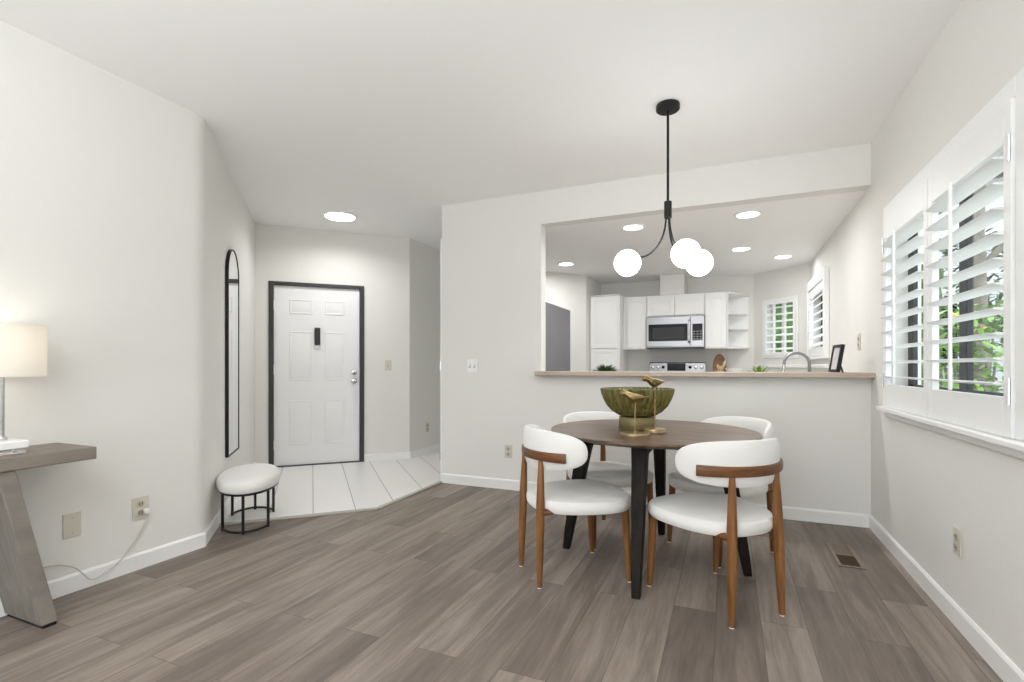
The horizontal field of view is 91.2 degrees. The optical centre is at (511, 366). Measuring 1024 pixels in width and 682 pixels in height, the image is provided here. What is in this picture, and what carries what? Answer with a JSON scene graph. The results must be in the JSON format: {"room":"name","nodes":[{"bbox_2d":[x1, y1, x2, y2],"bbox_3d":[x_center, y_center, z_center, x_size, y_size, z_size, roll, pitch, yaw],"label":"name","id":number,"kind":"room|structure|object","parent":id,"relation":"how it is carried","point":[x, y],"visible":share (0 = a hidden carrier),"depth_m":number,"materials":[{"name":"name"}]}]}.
{"room":"dining room","nodes":[
{"label":"dining room","id":0,"kind":"room"},
{"bbox_2d":[0,20,193,580],"bbox_3d":[-3.075,-0.215,0.521,0.120,2.650,5.525,0,0,23],"label":"wall","id":1,"kind":"structure","parent":0,"point":[97,166],"depth_m":2.56,"materials":[{"name":"white paint"}]},
{"bbox_2d":[62,511,80,539],"bbox_3d":[-2.166,0.781,2.469,0.008,0.120,0.076,0,0,23],"label":"blank wall plate","id":2,"kind":"object","parent":1,"relation":"attached to","point":[71,522],"visible":1,"depth_m":2.46,"materials":[{"name":"beige plastic"}]},
{"bbox_2d":[0,532,205,616],"bbox_3d":[-3.000,1.065,0.525,0.013,0.090,5.591,0,0,23],"label":"baseboard","id":3,"kind":"structure","parent":1,"relation":"attached to","point":[64,585],"depth_m":2.67,"materials":[{"name":"white paint"}]},
{"bbox_2d":[132,495,147,520],"bbox_3d":[-2.041,0.778,2.756,0.010,0.122,0.082,0,0,23],"label":"wall outlet","id":4,"kind":"object","parent":1,"relation":"attached to","point":[140,503],"visible":1,"depth_m":2.75,"materials":[{"name":"beige plastic"}]},
{"bbox_2d":[138,501,143,506],"bbox_3d":[-2.038,0.754,2.755,0.003,0.033,0.033,0,0,23],"label":"socket","id":5,"kind":"object","parent":4,"relation":"attached to","point":[140,503],"depth_m":2.75,"materials":[{"name":"grey plastic"}]},
{"bbox_2d":[194,112,254,534],"bbox_3d":[-2.383,-0.215,4.202,0.128,2.650,2.505,0,0,-20],"label":"wall","id":6,"kind":"structure","parent":0,"point":[223,221],"depth_m":3.44,"materials":[{"name":"white paint"}]},
{"bbox_2d":[204,462,255,544],"bbox_3d":[-2.326,1.065,4.242,0.014,0.090,2.442,0,0,-20],"label":"baseboard","id":7,"kind":"structure","parent":6,"relation":"attached to","point":[212,527],"depth_m":3.40,"materials":[{"name":"white paint"}]},
{"bbox_2d":[225,249,238,457],"bbox_3d":[-2.217,-0.120,3.981,0.023,1.610,0.440,0,0,-19],"label":"wall mirror","id":8,"kind":"object","parent":6,"relation":"attached to","point":[231,266],"visible":1,"depth_m":3.90,"materials":[{"name":"black metal"}]},
{"bbox_2d":[229,251,238,454],"bbox_3d":[-2.217,-0.120,3.981,0.016,1.588,0.418,0,0,-19],"label":"mirror glass","id":9,"kind":"object","parent":8,"relation":"attached to","point":[233,262],"depth_m":3.97,"materials":[{"name":"white"}]},
{"bbox_2d":[255,223,409,463],"bbox_3d":[-2.045,-0.215,5.761,1.704,2.650,0.140,0,0,-22],"label":"wall","id":10,"kind":"structure","parent":0,"point":[380,264],"depth_m":5.83,"materials":[{"name":"white paint"}]},
{"bbox_2d":[269,281,363,466],"bbox_3d":[-2.192,0.086,5.665,0.998,2.031,0.207,0,0,-22],"label":"door","id":11,"kind":"structure","parent":10,"relation":"in","point":[316,331],"depth_m":5.63,"materials":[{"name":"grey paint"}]},
{"bbox_2d":[364,452,409,461],"bbox_3d":[-1.466,1.065,5.908,0.530,0.090,0.013,0,0,-22],"label":"baseboard","id":12,"kind":"structure","parent":10,"relation":"attached to","point":[398,455],"depth_m":5.90,"materials":[{"name":"white paint"}]},
{"bbox_2d":[385,360,390,369],"bbox_3d":[-1.460,-0.013,5.909,0.075,0.118,0.017,0,0,-22],"label":"light switch","id":13,"kind":"object","parent":10,"relation":"attached to","point":[387,362],"visible":1,"depth_m":5.91,"materials":[{"name":"beige plastic"}]},
{"bbox_2d":[410,238,439,450],"bbox_3d":[-1.051,-0.215,6.572,0.120,2.650,1.170,0,0,23],"label":"wall","id":14,"kind":"structure","parent":0,"point":[424,259],"depth_m":6.31,"materials":[{"name":"white paint"}]},
{"bbox_2d":[410,444,439,457],"bbox_3d":[-1.006,1.065,6.506,0.013,0.090,1.074,0,0,23],"label":"baseboard","id":15,"kind":"structure","parent":14,"relation":"attached to","point":[426,450],"depth_m":6.28,"materials":[{"name":"white paint"}]},
{"bbox_2d":[0,0,961,249],"bbox_3d":[-1.206,-1.590,1.990,5.910,0.100,9.900,0,0,23],"label":"ceiling","id":16,"kind":"structure","parent":0,"point":[389,114],"depth_m":2.74,"materials":[{"name":"white paint"}]},
{"bbox_2d":[323,210,355,221],"bbox_3d":[-1.746,-1.524,5.096,0.318,0.030,0.318,0,0,23],"label":"recessed light","id":17,"kind":"object","parent":16,"relation":"in","point":[336,215],"visible":1,"depth_m":5.03,"materials":[{"name":"white paint"}]},
{"bbox_2d":[325,213,354,221],"bbox_3d":[-1.746,-1.514,5.096,0.291,0.011,0.291,0,0,23],"label":"diffuser","id":18,"kind":"object","parent":17,"relation":"attached to","point":[344,217],"depth_m":5.06,"materials":[{"name":"white plastic"}]},
{"bbox_2d":[614,99,712,275],"bbox_3d":[0.880,-1.040,2.942,0.550,0.998,0.450,0,0,23],"label":"pendant light","id":19,"kind":"object","parent":16,"relation":"hanging from","point":[686,253],"visible":1,"depth_m":2.93,"materials":[{"name":"white glass"}]},
{"bbox_2d":[0,450,1002,681],"bbox_3d":[-1.550,1.166,2.899,7.260,0.128,11.500,0,0,23],"label":"floor","id":20,"kind":"structure","parent":0,"point":[428,585],"depth_m":2.30,"materials":[{"name":"grey wood"}]},
{"bbox_2d":[0,443,96,628],"bbox_3d":[-2.416,0.738,1.477,0.322,0.745,1.902,0,0,23],"label":"console table","id":21,"kind":"object","parent":20,"relation":"on","point":[25,595],"visible":1,"depth_m":2.10,"materials":[{"name":"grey wood"}]},
{"bbox_2d":[0,315,149,579],"bbox_3d":[-2.047,0.428,2.350,0.298,1.284,0.816,0,0,23],"label":"table lamp","id":22,"kind":"object","parent":21,"relation":"on","point":[23,347],"visible":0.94,"depth_m":2.08,"materials":[{"name":"white fabric"}]},
{"bbox_2d":[216,463,279,534],"bbox_3d":[-1.873,0.918,3.581,0.398,0.368,0.710,0,0,-20],"label":"stool","id":23,"kind":"object","parent":20,"relation":"on","point":[241,481],"visible":1,"depth_m":3.37,"materials":[{"name":"white fabric"}]},
{"bbox_2d":[216,463,279,494],"bbox_3d":[-1.873,0.786,3.581,0.398,0.104,0.710,0,0,-20],"label":"cushion","id":24,"kind":"object","parent":23,"relation":"on","point":[255,478],"depth_m":3.38,"materials":[{"name":"white fabric"}]},
{"bbox_2d":[219,481,442,525],"bbox_3d":[-1.229,1.104,4.004,1.906,0.012,0.432,0,0,-43],"label":"trim","id":25,"kind":"structure","parent":20,"relation":"on","point":[439,482],"depth_m":3.78,"materials":[{"name":"grey"}]},
{"bbox_2d":[546,302,569,370],"bbox_3d":[0.134,0.226,5.430,0.871,1.728,0.910,0,0,23],"label":"refrigerator","id":26,"kind":"object","parent":20,"relation":"on","point":[557,318],"visible":0.12,"depth_m":5.25,"materials":[{"name":"grey metal"}]},
{"bbox_2d":[519,424,630,588],"bbox_3d":[0.335,0.715,2.726,0.561,0.791,0.550,0,0,-17],"label":"dining chair","id":27,"kind":"object","parent":20,"relation":"on","point":[542,449],"visible":1,"depth_m":2.54,"materials":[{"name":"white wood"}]},
{"bbox_2d":[562,411,653,549],"bbox_3d":[0.617,0.715,3.322,0.550,0.791,0.561,0,0,-21],"label":"dining chair","id":28,"kind":"object","parent":20,"relation":"on","point":[617,474],"visible":0.32,"depth_m":3.25,"materials":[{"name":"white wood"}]},
{"bbox_2d":[590,294,627,370],"bbox_3d":[1.409,0.060,7.240,0.416,2.100,0.684,0,0,23],"label":"pantry cabinet","id":29,"kind":"object","parent":20,"relation":"on","point":[606,311],"visible":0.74,"depth_m":6.94,"materials":[{"name":"white paint"}]},
{"bbox_2d":[551,419,761,599],"bbox_3d":[0.795,0.735,2.870,1.140,0.750,1.140,0,0,23],"label":"dining table","id":30,"kind":"object","parent":20,"relation":"on","point":[679,434],"visible":0.74,"depth_m":2.62,"materials":[{"name":"brown wood"}]},
{"bbox_2d":[620,390,648,436],"bbox_3d":[0.645,0.241,2.640,0.152,0.236,0.152,0,0,12],"label":"bird figurine","id":31,"kind":"object","parent":30,"relation":"on","point":[633,397],"visible":1,"depth_m":2.63,"materials":[{"name":"gold metal"}]},
{"bbox_2d":[600,387,674,429],"bbox_3d":[0.729,0.243,2.925,0.423,0.233,0.423,0,0,23],"label":"bowl","id":32,"kind":"object","parent":30,"relation":"on","point":[621,405],"visible":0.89,"depth_m":2.81,"materials":[{"name":"green glass"}]},
{"bbox_2d":[642,375,667,433],"bbox_3d":[0.774,0.203,2.722,0.120,0.313,0.120,0,0,41],"label":"bird figurine","id":33,"kind":"object","parent":30,"relation":"on","point":[654,382],"visible":0.98,"depth_m":2.70,"materials":[{"name":"gold metal"}]},
{"bbox_2d":[649,362,705,371],"bbox_3d":[2.206,0.510,6.790,0.756,1.140,0.698,0,0,23],"label":"range","id":34,"kind":"object","parent":20,"relation":"on","point":[653,366],"visible":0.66,"depth_m":7.04,"materials":[{"name":"silver metal"}]},
{"bbox_2d":[647,437,784,628],"bbox_3d":[0.975,0.715,2.417,0.550,0.791,0.561,0,0,-22],"label":"dining chair","id":35,"kind":"object","parent":20,"relation":"on","point":[729,517],"visible":1,"depth_m":2.21,"materials":[{"name":"white fabric"}]},
{"bbox_2d":[667,416,773,567],"bbox_3d":[1.271,0.715,3.046,0.561,0.791,0.550,0,0,-20],"label":"dining chair","id":36,"kind":"object","parent":20,"relation":"on","point":[676,480],"visible":0.27,"depth_m":2.98,"materials":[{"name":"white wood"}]},
{"bbox_2d":[825,542,866,569],"bbox_3d":[1.951,1.107,2.943,0.132,0.006,0.400,0,0,23],"label":"floor vent","id":37,"kind":"object","parent":20,"relation":"in","point":[844,555],"visible":1,"depth_m":2.92,"materials":[{"name":"brown metal"}]},
{"bbox_3d":[2.885,0.671,5.176,0.601,0.879,1.930,0,0,23],"label":"base cabinet","id":38,"kind":"object","parent":20,"relation":"on","visible":0},
{"bbox_3d":[2.751,0.211,5.598,1.182,0.039,2.639,0,0,23],"label":"countertop","id":39,"kind":"structure","parent":38,"relation":"on","visible":0},
{"bbox_2d":[713,354,726,371],"bbox_3d":[2.811,0.009,6.792,0.173,0.360,0.076,0,0,23],"label":"cutting board","id":40,"kind":"object","parent":39,"relation":"on","point":[719,359],"visible":0.56,"depth_m":6.80,"materials":[{"name":"brown wood"}]},
{"bbox_2d":[716,360,725,371],"bbox_3d":[2.755,0.054,6.639,0.103,0.275,0.113,0,0,-34],"label":"utensil crock","id":41,"kind":"object","parent":39,"relation":"on","point":[720,368],"visible":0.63,"depth_m":6.63,"materials":[{"name":"brown wood"}]},
{"bbox_2d":[725,368,743,371],"bbox_3d":[2.909,0.105,6.565,0.230,0.173,0.230,0,0,23],"label":"serving bowl","id":42,"kind":"object","parent":39,"relation":"on","point":[727,369],"visible":0.27,"depth_m":6.48,"materials":[{"name":"white ceramic"}]},
{"bbox_2d":[781,352,810,371],"bbox_3d":[2.931,0.019,5.161,0.286,0.344,0.117,0,0,23],"label":"kitchen faucet","id":43,"kind":"object","parent":39,"relation":"on","point":[792,353],"visible":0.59,"depth_m":5.17,"materials":[{"name":"silver metal"}]},
{"bbox_3d":[1.555,0.671,4.302,2.353,0.879,0.588,0,0,23],"label":"base cabinet","id":44,"kind":"object","parent":20,"relation":"on","visible":0},
{"bbox_3d":[1.552,0.211,4.320,2.373,0.039,0.618,0,0,23],"label":"countertop","id":45,"kind":"structure","parent":44,"relation":"on","visible":0},
{"bbox_2d":[591,364,620,370],"bbox_3d":[0.844,0.082,4.559,0.321,0.219,0.290,0,0,20],"label":"potted plant","id":46,"kind":"object","parent":45,"relation":"on","point":[600,368],"visible":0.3,"depth_m":4.53,"materials":[{"name":"green plant"}]},
{"bbox_2d":[747,365,767,371],"bbox_3d":[2.019,0.088,4.090,0.164,0.207,0.162,0,0,37],"label":"potted plant","id":47,"kind":"object","parent":45,"relation":"on","point":[759,369],"visible":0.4,"depth_m":4.07,"materials":[{"name":"green plant"}]},
{"bbox_2d":[546,272,585,370],"bbox_3d":[0.511,-0.071,6.711,1.046,2.362,0.100,0,0,-22],"label":"wall","id":48,"kind":"structure","parent":0,"point":[567,291],"depth_m":6.79,"materials":[{"name":"white paint"}]},
{"bbox_2d":[586,275,600,370],"bbox_3d":[1.137,-0.071,7.268,0.100,2.362,0.850,0,0,23],"label":"wall","id":49,"kind":"structure","parent":0,"point":[593,287],"depth_m":6.97,"materials":[{"name":"white paint"}]},
{"bbox_2d":[442,143,870,514],"bbox_3d":[0.924,-0.215,4.186,3.425,2.650,0.120,0,0,23],"label":"wall","id":50,"kind":"structure","parent":0,"point":[494,249],"depth_m":4.25,"materials":[{"name":"white paint"}]},
{"bbox_2d":[440,239,441,480],"bbox_3d":[-0.663,-0.065,4.871,0.029,2.331,0.107,0,0,23],"label":"wall","id":51,"kind":"structure","parent":50,"relation":"attached to","point":[440,239],"depth_m":4.82,"materials":[{"name":"white paint"}]},
{"bbox_2d":[467,359,476,371],"bbox_3d":[-0.372,-0.007,4.669,0.105,0.118,0.016,0,0,23],"label":"light switch","id":52,"kind":"object","parent":50,"relation":"attached to","point":[471,363],"visible":1,"depth_m":4.67,"materials":[{"name":"white plastic"}]},
{"bbox_2d":[505,445,511,457],"bbox_3d":[-0.032,0.766,4.526,0.075,0.118,0.010,0,0,23],"label":"wall outlet","id":53,"kind":"object","parent":50,"relation":"attached to","point":[508,448],"visible":1,"depth_m":4.52,"materials":[{"name":"beige plastic"}]},
{"bbox_2d":[441,473,868,527],"bbox_3d":[0.890,1.065,4.127,3.411,0.090,0.013,0,0,23],"label":"baseboard","id":54,"kind":"structure","parent":50,"relation":"attached to","point":[791,513],"depth_m":3.63,"materials":[{"name":"white paint"}]},
{"bbox_2d":[534,371,874,377],"bbox_3d":[1.372,0.061,3.977,2.434,0.038,0.330,0,0,23],"label":"countertop","id":55,"kind":"structure","parent":50,"relation":"on","point":[536,373],"depth_m":3.74,"materials":[{"name":"brown wood"}]},
{"bbox_2d":[828,344,844,371],"bbox_3d":[2.321,-0.057,3.575,0.067,0.198,0.200,0,0,18],"label":"picture frame","id":56,"kind":"object","parent":55,"relation":"on","point":[836,359],"visible":0.94,"depth_m":3.55,"materials":[{"name":"black wood"}]},
{"bbox_2d":[831,347,839,368],"bbox_3d":[2.315,-0.056,3.577,0.035,0.158,0.160,0,0,18],"label":"print","id":57,"kind":"object","parent":56,"relation":"attached to","point":[835,356],"depth_m":3.58},
{"bbox_2d":[660,274,686,294],"bbox_3d":[2.258,-1.113,7.014,0.320,0.277,0.430,0,0,23],"label":"wall","id":58,"kind":"structure","parent":0,"point":[673,284],"depth_m":6.82,"materials":[{"name":"white paint"}]},
{"bbox_2d":[601,274,753,371],"bbox_3d":[2.294,-0.071,7.298,2.200,2.362,0.120,0,0,23],"label":"wall","id":59,"kind":"structure","parent":0,"point":[744,284],"depth_m":7.07,"materials":[{"name":"white paint"}]},
{"bbox_2d":[623,296,650,350],"bbox_3d":[1.798,-0.605,7.200,0.323,0.740,0.449,0,0,23],"label":"upper cabinet","id":60,"kind":"object","parent":59,"relation":"attached to","point":[634,308],"visible":0.97,"depth_m":7.00,"materials":[{"name":"white paint"}]},
{"bbox_2d":[647,293,704,316],"bbox_3d":[2.291,-0.829,6.988,0.746,0.293,0.449,0,0,23],"label":"upper cabinet","id":61,"kind":"object","parent":59,"relation":"attached to","point":[680,304],"visible":0.96,"depth_m":6.78,"materials":[{"name":"white paint"}]},
{"bbox_2d":[646,315,704,348],"bbox_3d":[2.256,-0.462,6.907,0.744,0.432,0.445,0,0,23],"label":"microwave","id":62,"kind":"object","parent":61,"relation":"attached to","point":[671,332],"visible":0.96,"depth_m":6.74,"materials":[{"name":"silver metal"}]},
{"bbox_2d":[705,292,726,349],"bbox_3d":[2.761,-0.605,6.786,0.273,0.740,0.449,0,0,23],"label":"upper cabinet","id":63,"kind":"object","parent":59,"relation":"attached to","point":[715,303],"visible":0.99,"depth_m":6.58,"materials":[{"name":"white paint"}]},
{"bbox_2d":[727,291,748,349],"bbox_3d":[3.014,-0.605,6.677,0.275,0.740,0.449,0,0,23],"label":"corner shelf","id":64,"kind":"object","parent":59,"relation":"attached to","point":[737,303],"visible":1,"depth_m":6.86,"materials":[{"name":"white paint"}]},
{"bbox_2d":[546,190,866,283],"bbox_3d":[1.686,-1.302,5.736,3.560,0.100,3.330,0,0,23],"label":"ceiling","id":65,"kind":"structure","parent":0,"point":[798,227],"depth_m":4.91,"materials":[{"name":"white paint"}]},
{"bbox_2d":[558,262,574,265],"bbox_3d":[0.659,-1.246,6.107,0.212,0.010,0.212,0,0,23],"label":"recessed light","id":66,"kind":"object","parent":65,"relation":"in","point":[560,263],"visible":1,"depth_m":6.06,"materials":[{"name":"white paint"}]},
{"bbox_2d":[559,263,572,265],"bbox_3d":[0.659,-1.243,6.107,0.170,0.002,0.170,0,0,23],"label":"diffuser","id":67,"kind":"object","parent":66,"relation":"attached to","point":[562,264],"depth_m":6.11,"materials":[{"name":"white plastic"}]},
{"bbox_2d":[621,224,644,230],"bbox_3d":[1.085,-1.246,4.497,0.212,0.010,0.212,0,0,23],"label":"recessed light","id":68,"kind":"object","parent":65,"relation":"in","point":[629,227],"visible":1,"depth_m":4.48,"materials":[{"name":"white paint"}]},
{"bbox_2d":[623,225,642,229],"bbox_3d":[1.085,-1.243,4.497,0.170,0.002,0.170,0,0,23],"label":"diffuser","id":69,"kind":"object","parent":68,"relation":"attached to","point":[625,227],"depth_m":4.48,"materials":[{"name":"white plastic"}]},
{"bbox_2d":[730,246,751,250],"bbox_3d":[2.434,-1.246,5.332,0.212,0.010,0.212,0,0,23],"label":"recessed light","id":70,"kind":"object","parent":65,"relation":"in","point":[743,248],"visible":1,"depth_m":5.29,"materials":[{"name":"white paint"}]},
{"bbox_2d":[732,248,749,250],"bbox_3d":[2.434,-1.243,5.332,0.170,0.002,0.170,0,0,23],"label":"diffuser","id":71,"kind":"object","parent":70,"relation":"attached to","point":[733,249],"depth_m":5.32,"materials":[{"name":"white plastic"}]},
{"bbox_2d":[734,210,761,217],"bbox_3d":[1.938,-1.246,4.120,0.212,0.010,0.212,0,0,23],"label":"recessed light","id":72,"kind":"object","parent":65,"relation":"in","point":[750,213],"visible":1,"depth_m":4.10,"materials":[{"name":"white paint"}]},
{"bbox_2d":[737,212,758,217],"bbox_3d":[1.938,-1.243,4.120,0.170,0.002,0.170,0,0,23],"label":"diffuser","id":73,"kind":"object","parent":72,"relation":"attached to","point":[741,214],"depth_m":4.10,"materials":[{"name":"white plastic"}]},
{"bbox_2d":[772,254,792,258],"bbox_3d":[3.076,-1.246,5.698,0.212,0.010,0.212,0,0,23],"label":"recessed light","id":74,"kind":"object","parent":65,"relation":"in","point":[783,255],"visible":1,"depth_m":5.66,"materials":[{"name":"white paint"}]},
{"bbox_2d":[774,255,790,258],"bbox_3d":[3.076,-1.243,5.698,0.170,0.002,0.170,0,0,23],"label":"diffuser","id":75,"kind":"object","parent":74,"relation":"attached to","point":[777,256],"depth_m":5.67,"materials":[{"name":"white plastic"}]},
{"bbox_2d":[754,263,809,371],"bbox_3d":[3.498,-0.071,6.449,0.140,2.362,0.827,0,0,-22],"label":"wall","id":76,"kind":"structure","parent":0,"point":[788,281],"depth_m":6.45,"materials":[{"name":"white paint"}]},
{"bbox_2d":[763,295,798,357],"bbox_3d":[3.487,-0.492,6.438,0.150,0.765,0.520,0,0,-22],"label":"window","id":77,"kind":"structure","parent":76,"relation":"in","point":[797,296],"depth_m":6.48,"materials":[{"name":"white paint"}]},
{"bbox_2d":[764,298,795,355],"bbox_3d":[3.421,-0.492,6.412,0.056,0.699,0.454,0,0,-22],"label":"window shutter","id":78,"kind":"object","parent":77,"relation":"attached to","point":[766,304],"visible":0.91,"depth_m":6.39,"materials":[{"name":"white paint"}]},
{"bbox_2d":[754,364,828,367],"bbox_3d":[3.355,-0.005,5.807,0.403,0.040,1.904,0,0,6],"label":"trim","id":79,"kind":"structure","parent":76,"relation":"attached to","point":[789,365],"depth_m":6.15,"materials":[{"name":"white paint"}]},
{"bbox_2d":[810,0,1023,672],"bbox_3d":[1.585,-0.215,1.204,0.150,2.650,10.465,0,0,23],"label":"wall","id":80,"kind":"structure","parent":0,"point":[925,483],"depth_m":2.39,"materials":[{"name":"white paint"}]},
{"bbox_2d":[806,266,828,359],"bbox_3d":[3.352,-0.530,5.394,0.180,0.900,1.180,0,0,23],"label":"window","id":81,"kind":"structure","parent":80,"relation":"in","point":[823,273],"depth_m":4.89,"materials":[{"name":"white paint"}]},
{"bbox_2d":[808,280,822,356],"bbox_3d":[3.284,-0.490,5.423,0.073,0.750,1.052,0,0,23],"label":"window shutter","id":82,"kind":"object","parent":81,"relation":"attached to","point":[814,292],"visible":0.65,"depth_m":5.49,"materials":[{"name":"white paint"}]},
{"bbox_2d":[857,333,860,349],"bbox_3d":[2.599,-0.184,3.761,0.010,0.125,0.075,0,0,23],"label":"wall outlet","id":83,"kind":"object","parent":80,"relation":"attached to","point":[859,334],"visible":1,"depth_m":3.73,"materials":[{"name":"beige plastic"}]},
{"bbox_2d":[869,515,1023,681],"bbox_3d":[0.953,1.065,-0.057,0.013,0.090,7.650,0,0,23],"label":"baseboard","id":84,"kind":"structure","parent":80,"relation":"attached to","point":[1003,666],"depth_m":2.15,"materials":[{"name":"white paint"}]},
{"bbox_2d":[876,67,1023,459],"bbox_3d":[2.016,-0.337,2.325,0.165,1.287,1.725,0,0,23],"label":"window","id":85,"kind":"structure","parent":80,"relation":"in","point":[1014,88],"depth_m":2.00,"materials":[{"name":"white paint"}]},
{"bbox_2d":[880,178,927,416],"bbox_3d":[2.145,-0.331,2.736,0.115,1.149,0.737,0,0,26],"label":"window shutter","id":86,"kind":"object","parent":85,"relation":"attached to","point":[903,222],"visible":0.83,"depth_m":2.72,"materials":[{"name":"white paint"}]},
{"bbox_2d":[925,98,1015,438],"bbox_3d":[1.844,-0.331,2.037,0.115,1.149,0.766,0,0,26],"label":"window shutter","id":87,"kind":"object","parent":85,"relation":"attached to","point":[975,163],"visible":0.97,"depth_m":1.92,"materials":[{"name":"white paint"}]},
{"bbox_2d":[953,526,961,557],"bbox_3d":[1.903,0.750,2.146,0.010,0.118,0.075,0,0,23],"label":"wall outlet","id":88,"kind":"object","parent":80,"relation":"attached to","point":[957,533],"visible":1,"depth_m":2.14,"materials":[{"name":"beige plastic"}]},
{"label":"outside","id":89,"kind":"structure","parent":0,"visible":0},
{"bbox_3d":[20.592,1.280,8.552,28.940,0.060,48.000,0,0,23],"label":"ground","id":90,"kind":"structure","parent":89,"visible":0},
{"bbox_2d":[921,300,1002,391],"bbox_3d":[3.820,0.358,4.177,1.510,1.788,1.497,0,0,23],"label":"shrub","id":91,"kind":"object","parent":90,"relation":"on","point":[993,328],"visible":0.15,"depth_m":4.04,"materials":[{"name":"green plant"}]},
{"bbox_2d":[921,172,1002,392],"bbox_3d":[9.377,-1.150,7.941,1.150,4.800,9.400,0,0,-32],"label":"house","id":92,"kind":"structure","parent":90,"relation":"on","point":[998,226],"depth_m":8.99,"materials":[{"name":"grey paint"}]},
{"bbox_2d":[921,228,1002,391],"bbox_3d":[5.515,-0.167,5.997,1.846,2.838,1.853,0,0,-17],"label":"shrub","id":93,"kind":"object","parent":90,"relation":"on","point":[998,298],"visible":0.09,"depth_m":5.98,"materials":[{"name":"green plant"}]},
{"bbox_2d":[974,184,1002,390],"bbox_3d":[4.565,-1.250,4.953,1.837,5.006,1.837,0,0,23],"label":"tree","id":94,"kind":"object","parent":90,"relation":"on","point":[980,280],"visible":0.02,"depth_m":4.91,"materials":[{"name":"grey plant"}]},
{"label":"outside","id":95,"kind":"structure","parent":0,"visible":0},
{"bbox_3d":[5.388,1.280,23.811,11.060,0.060,32.000,0,0,23],"label":"ground","id":96,"kind":"structure","parent":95,"visible":0},
{"bbox_2d":[776,264,946,386],"bbox_3d":[4.694,-0.209,9.396,5.313,3.053,0.928,0,0,23],"label":"hedge","id":97,"kind":"object","parent":96,"relation":"on","point":[788,309],"visible":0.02,"depth_m":9.01,"materials":[{"name":"green plant"}]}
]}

